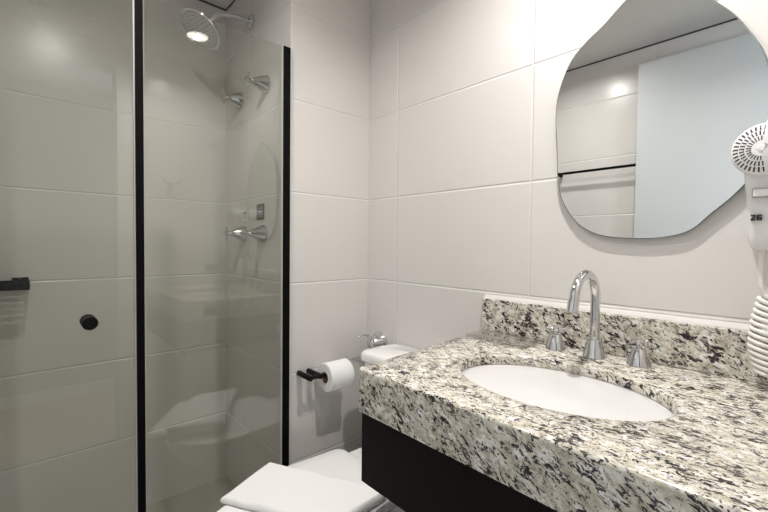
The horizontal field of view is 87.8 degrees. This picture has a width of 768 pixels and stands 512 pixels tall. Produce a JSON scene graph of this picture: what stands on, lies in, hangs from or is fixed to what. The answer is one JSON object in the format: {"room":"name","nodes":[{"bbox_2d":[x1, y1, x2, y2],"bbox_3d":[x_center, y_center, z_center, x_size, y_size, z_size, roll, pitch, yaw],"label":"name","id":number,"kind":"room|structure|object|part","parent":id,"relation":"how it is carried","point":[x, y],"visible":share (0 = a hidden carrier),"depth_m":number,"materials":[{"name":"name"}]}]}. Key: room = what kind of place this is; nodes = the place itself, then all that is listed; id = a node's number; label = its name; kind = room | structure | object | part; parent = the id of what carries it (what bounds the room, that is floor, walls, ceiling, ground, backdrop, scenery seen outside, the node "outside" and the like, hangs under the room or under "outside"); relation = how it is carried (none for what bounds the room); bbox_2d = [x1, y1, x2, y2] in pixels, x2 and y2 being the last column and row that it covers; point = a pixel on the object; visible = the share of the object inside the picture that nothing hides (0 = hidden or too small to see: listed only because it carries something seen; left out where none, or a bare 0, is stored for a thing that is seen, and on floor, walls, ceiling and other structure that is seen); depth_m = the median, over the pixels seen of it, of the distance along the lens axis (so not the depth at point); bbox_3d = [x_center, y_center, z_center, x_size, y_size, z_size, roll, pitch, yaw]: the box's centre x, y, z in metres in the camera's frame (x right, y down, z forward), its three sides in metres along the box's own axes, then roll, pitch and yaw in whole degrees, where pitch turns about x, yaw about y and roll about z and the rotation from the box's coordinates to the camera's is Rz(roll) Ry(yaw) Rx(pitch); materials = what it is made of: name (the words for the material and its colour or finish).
{"room":"bathroom","nodes":[
{"label":"bathroom","id":0,"kind":"room"},
{"bbox_2d":[0,0,225,511],"bbox_3d":[-1.271,-0.041,1.594,1.232,2.305,0.100,-1,2,-42],"label":"wall","id":1,"kind":"structure","parent":0,"point":[67,390],"depth_m":1.64,"materials":[{"name":"tile"}]},
{"bbox_2d":[0,277,29,290],"bbox_3d":[-1.360,0.099,1.366,0.218,0.036,0.125,-1,2,-42],"label":"towel bar","id":2,"kind":"object","parent":1,"relation":"attached to","point":[18,283],"visible":1,"depth_m":1.38,"materials":[{"name":"black metal"}]},
{"bbox_2d":[199,0,234,10],"bbox_3d":[-0.974,-1.178,1.322,1.132,0.009,0.638,-1,2,-42],"label":"trim","id":3,"kind":"structure","parent":1,"relation":"attached to","point":[233,1],"depth_m":1.89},
{"bbox_2d":[132,476,235,511],"bbox_3d":[-1.061,1.160,1.397,1.252,0.080,0.742,-1,2,-42],"label":"floor","id":4,"kind":"structure","parent":0,"point":[206,497],"depth_m":1.81,"materials":[{"name":"tile"}]},
{"bbox_2d":[204,0,232,8],"bbox_3d":[-0.348,-1.215,0.918,1.718,0.100,2.275,-1,2,-42],"label":"ceiling","id":5,"kind":"structure","parent":0,"point":[224,4],"depth_m":1.88,"materials":[{"name":"paint"}]},
{"bbox_2d":[226,0,370,486],"bbox_3d":[-0.421,-0.042,1.935,0.486,2.305,0.738,-1,2,-42],"label":"wall","id":6,"kind":"structure","parent":0,"point":[329,41],"depth_m":1.65,"materials":[{"name":"tile"}]},
{"bbox_2d":[180,7,254,49],"bbox_3d":[-0.676,-0.945,1.630,0.281,0.192,0.166,-1,2,-42],"label":"shower","id":7,"kind":"object","parent":6,"relation":"attached to","point":[201,29],"visible":1,"depth_m":1.59,"materials":[{"name":"silver metal"}]},
{"bbox_3d":[-0.731,-0.895,1.581,0.126,0.092,0.153,-1,2,-42],"label":"spray plate","id":8,"kind":"part","parent":7,"relation":"part of","materials":[{"name":"silver metal"}]},
{"bbox_3d":[-0.649,-0.974,1.656,0.186,0.093,0.027,-1,2,-42],"label":"arm","id":9,"kind":"part","parent":7,"relation":"part of","materials":[{"name":"silver metal"}]},
{"bbox_2d":[220,90,243,108],"bbox_3d":[-0.685,-0.706,1.787,0.090,0.074,0.074,-1,2,-42],"label":"shower valve","id":10,"kind":"object","parent":6,"relation":"attached to","point":[237,99],"visible":1,"depth_m":1.78,"materials":[{"name":"silver metal"}]},
{"bbox_3d":[-0.711,-0.706,1.764,0.022,0.057,0.057,-1,2,-42],"label":"cross handle","id":11,"kind":"part","parent":10,"relation":"part of","materials":[{"name":"silver metal"}]},
{"bbox_2d":[223,226,246,241],"bbox_3d":[-0.669,-0.100,1.779,0.090,0.074,0.074,-1,2,-42],"label":"shower valve","id":12,"kind":"object","parent":6,"relation":"attached to","point":[236,233],"visible":0.95,"depth_m":1.77,"materials":[{"name":"silver metal"}]},
{"bbox_3d":[-0.694,-0.100,1.756,0.022,0.057,0.057,-1,2,-42],"label":"cross handle","id":13,"kind":"part","parent":12,"relation":"part of","materials":[{"name":"silver metal"}]},
{"bbox_2d":[242,206,247,221],"bbox_3d":[-0.627,-0.189,1.796,0.002,0.067,0.068,-1,2,-42],"label":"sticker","id":14,"kind":"object","parent":6,"relation":"attached to","point":[244,209],"visible":1,"depth_m":1.79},
{"bbox_2d":[241,225,267,241],"bbox_3d":[-0.535,-0.092,1.631,0.090,0.074,0.074,-1,2,-42],"label":"shower valve","id":15,"kind":"object","parent":6,"relation":"attached to","point":[260,233],"visible":1,"depth_m":1.62,"materials":[{"name":"silver metal"}]},
{"bbox_3d":[-0.560,-0.092,1.608,0.022,0.057,0.057,-1,2,-42],"label":"cross handle","id":16,"kind":"part","parent":15,"relation":"part of","materials":[{"name":"silver metal"}]},
{"bbox_2d":[244,72,270,93],"bbox_3d":[-0.510,-0.697,1.593,0.090,0.074,0.074,-1,2,-42],"label":"shower valve","id":17,"kind":"object","parent":6,"relation":"attached to","point":[263,83],"visible":1,"depth_m":1.59,"materials":[{"name":"silver metal"}]},
{"bbox_3d":[-0.535,-0.696,1.571,0.022,0.057,0.057,-1,2,-42],"label":"cross handle","id":18,"kind":"part","parent":17,"relation":"part of","materials":[{"name":"silver metal"}]},
{"bbox_2d":[256,203,263,219],"bbox_3d":[-0.521,-0.186,1.679,0.004,0.066,0.068,-1,2,-42],"label":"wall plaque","id":19,"kind":"object","parent":6,"relation":"attached to","point":[260,207],"visible":1,"depth_m":1.67,"materials":[{"name":"grey metal"}]},
{"bbox_2d":[296,368,326,381],"bbox_3d":[-0.233,0.452,1.565,0.198,0.021,0.090,-1,2,-42],"label":"paper holder","id":20,"kind":"object","parent":6,"relation":"attached to","point":[314,374],"visible":0.74,"depth_m":1.50,"materials":[{"name":"black metal"}]},
{"bbox_3d":[-0.298,0.453,1.505,0.021,0.021,0.090,-1,2,-42],"label":"post","id":21,"kind":"part","parent":20,"relation":"part of","materials":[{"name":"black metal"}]},
{"bbox_3d":[-0.267,0.452,1.533,0.021,0.021,0.090,-1,2,-42],"label":"post","id":22,"kind":"part","parent":20,"relation":"part of","materials":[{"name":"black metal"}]},
{"bbox_2d":[318,358,354,391],"bbox_3d":[-0.188,0.465,1.559,0.105,0.109,0.109,-1,2,-42],"label":"toilet paper","id":23,"kind":"object","parent":20,"relation":"hanging from","point":[340,373],"visible":0.92,"depth_m":1.52,"materials":[{"name":"white paper"}]},
{"bbox_2d":[368,0,767,348],"bbox_3d":[0.486,-0.011,1.222,0.100,2.305,1.537,-1,2,-42],"label":"wall","id":24,"kind":"structure","parent":0,"point":[466,204],"depth_m":1.30,"materials":[{"name":"tile"}]},
{"bbox_2d":[357,331,386,347],"bbox_3d":[-0.059,0.614,1.675,0.118,0.588,0.088,-1,2,-42],"label":"valve","id":25,"kind":"object","parent":24,"relation":"attached to","point":[378,338],"visible":0.48,"depth_m":1.66,"materials":[{"name":"silver metal"}]},
{"bbox_3d":[-0.078,0.336,1.653,0.068,0.033,0.017,0,2,-33],"label":"lever","id":26,"kind":"part","parent":25,"relation":"part of","materials":[{"name":"silver metal"}]},
{"bbox_2d":[361,413,557,511],"bbox_3d":[0.414,0.436,0.811,0.569,0.161,0.756,-1,2,-42],"label":"vanity cabinet","id":27,"kind":"object","parent":24,"relation":"attached to","point":[411,474],"visible":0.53,"depth_m":0.76,"materials":[{"name":"black laminate"}]},
{"bbox_2d":[359,294,767,511],"bbox_3d":[0.394,0.247,0.825,0.577,0.214,0.814,-1,2,-42],"label":"countertop","id":28,"kind":"structure","parent":27,"relation":"on","point":[711,455],"depth_m":0.69,"materials":[{"name":"stone"}]},
{"bbox_2d":[545,325,565,350],"bbox_3d":[0.461,0.218,1.071,0.051,0.062,0.051,-1,2,-42],"label":"tap","id":29,"kind":"object","parent":28,"relation":"on","point":[555,342],"visible":1,"depth_m":1.06,"materials":[{"name":"silver metal"}]},
{"bbox_3d":[0.462,0.199,1.071,0.038,0.023,0.038,0,2,-26],"label":"cross knob","id":30,"kind":"part","parent":29,"relation":"part of","materials":[{"name":"silver metal"}]},
{"bbox_2d":[462,364,674,420],"bbox_3d":[0.348,0.354,0.822,0.334,0.150,0.455,-1,2,-42],"label":"washbasin","id":31,"kind":"object","parent":28,"relation":"in","point":[552,389],"visible":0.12,"depth_m":0.82,"materials":[{"name":"ceramic"}]},
{"bbox_2d":[566,270,605,359],"bbox_3d":[0.481,0.143,0.953,0.175,0.221,0.053,-1,2,-42],"label":"faucet","id":32,"kind":"object","parent":28,"relation":"on","point":[594,349],"visible":1,"depth_m":0.98,"materials":[{"name":"silver metal"}]},
{"bbox_3d":[0.479,0.121,0.950,0.152,0.177,0.022,-1,2,-42],"label":"spout","id":33,"kind":"part","parent":32,"relation":"part of","materials":[{"name":"silver metal"}]},
{"bbox_2d":[626,338,651,368],"bbox_3d":[0.595,0.224,0.931,0.051,0.062,0.051,-1,2,-42],"label":"tap","id":34,"kind":"object","parent":28,"relation":"on","point":[638,357],"visible":1,"depth_m":0.92,"materials":[{"name":"silver metal"}]},
{"bbox_3d":[0.596,0.204,0.931,0.038,0.023,0.038,2,2,38],"label":"cross knob","id":35,"kind":"part","parent":34,"relation":"part of","materials":[{"name":"silver metal"}]},
{"bbox_2d":[556,0,767,238],"bbox_3d":[0.637,-0.347,0.965,0.016,0.612,0.443,-1,2,-42],"label":"wall mirror","id":36,"kind":"object","parent":24,"relation":"attached to","point":[652,109],"visible":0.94,"depth_m":0.94,"materials":[{"name":"silver glass"}]},
{"bbox_2d":[731,120,767,377],"bbox_3d":[0.747,-0.002,0.753,0.143,0.490,0.138,0,2,-26],"label":"hair dryer","id":37,"kind":"object","parent":24,"relation":"attached to","point":[749,151],"visible":1,"depth_m":0.76,"materials":[{"name":"white plastic"}]},
{"bbox_2d":[731,123,767,174],"bbox_3d":[0.693,-0.197,0.730,0.017,0.095,0.095,0,2,-33],"label":"grille","id":38,"kind":"object","parent":37,"relation":"attached to","point":[749,152],"depth_m":0.74,"materials":[{"name":"white plastic"}]},
{"bbox_3d":[0.730,-0.092,0.764,0.085,0.162,0.061,-1,2,-42],"label":"handle","id":39,"kind":"part","parent":37,"relation":"part of","materials":[{"name":"white plastic"}]},
{"bbox_3d":[0.776,0.101,0.754,0.129,0.287,0.049,2,2,43],"label":"coiled cord","id":40,"kind":"part","parent":37,"relation":"part of","materials":[{"name":"white plastic"}]},
{"bbox_2d":[752,188,767,197],"bbox_3d":[0.712,-0.118,0.745,0.015,0.018,0.036,-1,2,-42],"label":"switch","id":41,"kind":"object","parent":37,"relation":"attached to","point":[756,192],"depth_m":0.74,"materials":[{"name":"white plastic"}]},
{"bbox_3d":[0.745,0.033,0.781,0.019,0.096,0.011,1,2,17],"label":"cord","id":42,"kind":"part","parent":37,"relation":"part of","materials":[{"name":"white plastic"}]},
{"bbox_3d":[-0.124,1.190,0.712,1.718,0.080,1.533,-1,2,-42],"label":"floor","id":43,"kind":"structure","parent":0,"visible":0},
{"bbox_2d":[134,0,291,511],"bbox_3d":[-0.540,0.173,1.335,0.501,1.908,0.026,-1,2,-42],"label":"shower door frame","id":44,"kind":"structure","parent":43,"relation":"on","point":[286,52],"depth_m":1.19,"materials":[{"name":"black metal"}]},
{"bbox_2d":[287,344,418,511],"bbox_3d":[-0.120,0.745,1.280,0.730,0.778,0.372,-1,2,-42],"label":"toilet","id":45,"kind":"object","parent":43,"relation":"on","point":[337,463],"visible":0.23,"depth_m":1.37,"materials":[{"name":"white ceramic"}]},
{"bbox_2d":[217,462,390,511],"bbox_3d":[-0.223,0.679,1.069,0.422,0.056,0.271,1,2,19],"label":"bath towel","id":46,"kind":"object","parent":45,"relation":"on","point":[274,487],"visible":0.94,"depth_m":1.10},
{"bbox_3d":[-0.218,0.719,1.190,0.464,0.024,0.372,-1,2,-42],"label":"seat lid","id":47,"kind":"part","parent":45,"relation":"part of","materials":[{"name":"plastic"}]},
{"bbox_3d":[-0.120,0.940,1.287,0.710,0.386,0.360,-1,2,-42],"label":"bowl","id":48,"kind":"part","parent":45,"relation":"part of","materials":[{"name":"white ceramic"}]},
{"bbox_3d":[-0.222,0.741,1.188,0.440,0.016,0.364,-1,2,-42],"label":"seat","id":49,"kind":"part","parent":45,"relation":"part of","materials":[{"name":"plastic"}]},
{"bbox_3d":[0.087,0.380,1.454,0.183,0.044,0.356,-1,2,-42],"label":"tank lid","id":50,"kind":"part","parent":45,"relation":"part of","materials":[{"name":"white ceramic"}]},
{"bbox_3d":[-0.926,-0.002,0.372,0.100,2.305,2.175,-1,2,-42],"label":"wall","id":51,"kind":"structure","parent":0,"visible":0},
{"bbox_2d":[79,0,137,511],"bbox_3d":[-0.957,0.173,0.958,0.622,1.896,0.060,-1,2,-42],"label":"shower door","id":52,"kind":"structure","parent":51,"relation":"attached to","point":[87,321],"depth_m":1.15,"materials":[{"name":"clear glass"}]},
{"bbox_3d":[-0.809,0.181,1.093,0.037,0.037,0.060,-1,2,-42],"label":"door knob","id":53,"kind":"part","parent":52,"relation":"part of","materials":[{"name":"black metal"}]},
{"bbox_3d":[0.363,0.018,0.155,1.518,2.305,0.120,-1,2,-42],"label":"wall","id":54,"kind":"structure","parent":0,"visible":0},
{"bbox_2d":[482,298,767,384],"bbox_3d":[0.600,0.201,1.010,0.021,0.104,0.813,-1,2,-42],"label":"backsplash","id":55,"kind":"structure","parent":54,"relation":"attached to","point":[721,351],"depth_m":0.96,"materials":[{"name":"stone"}]}
]}

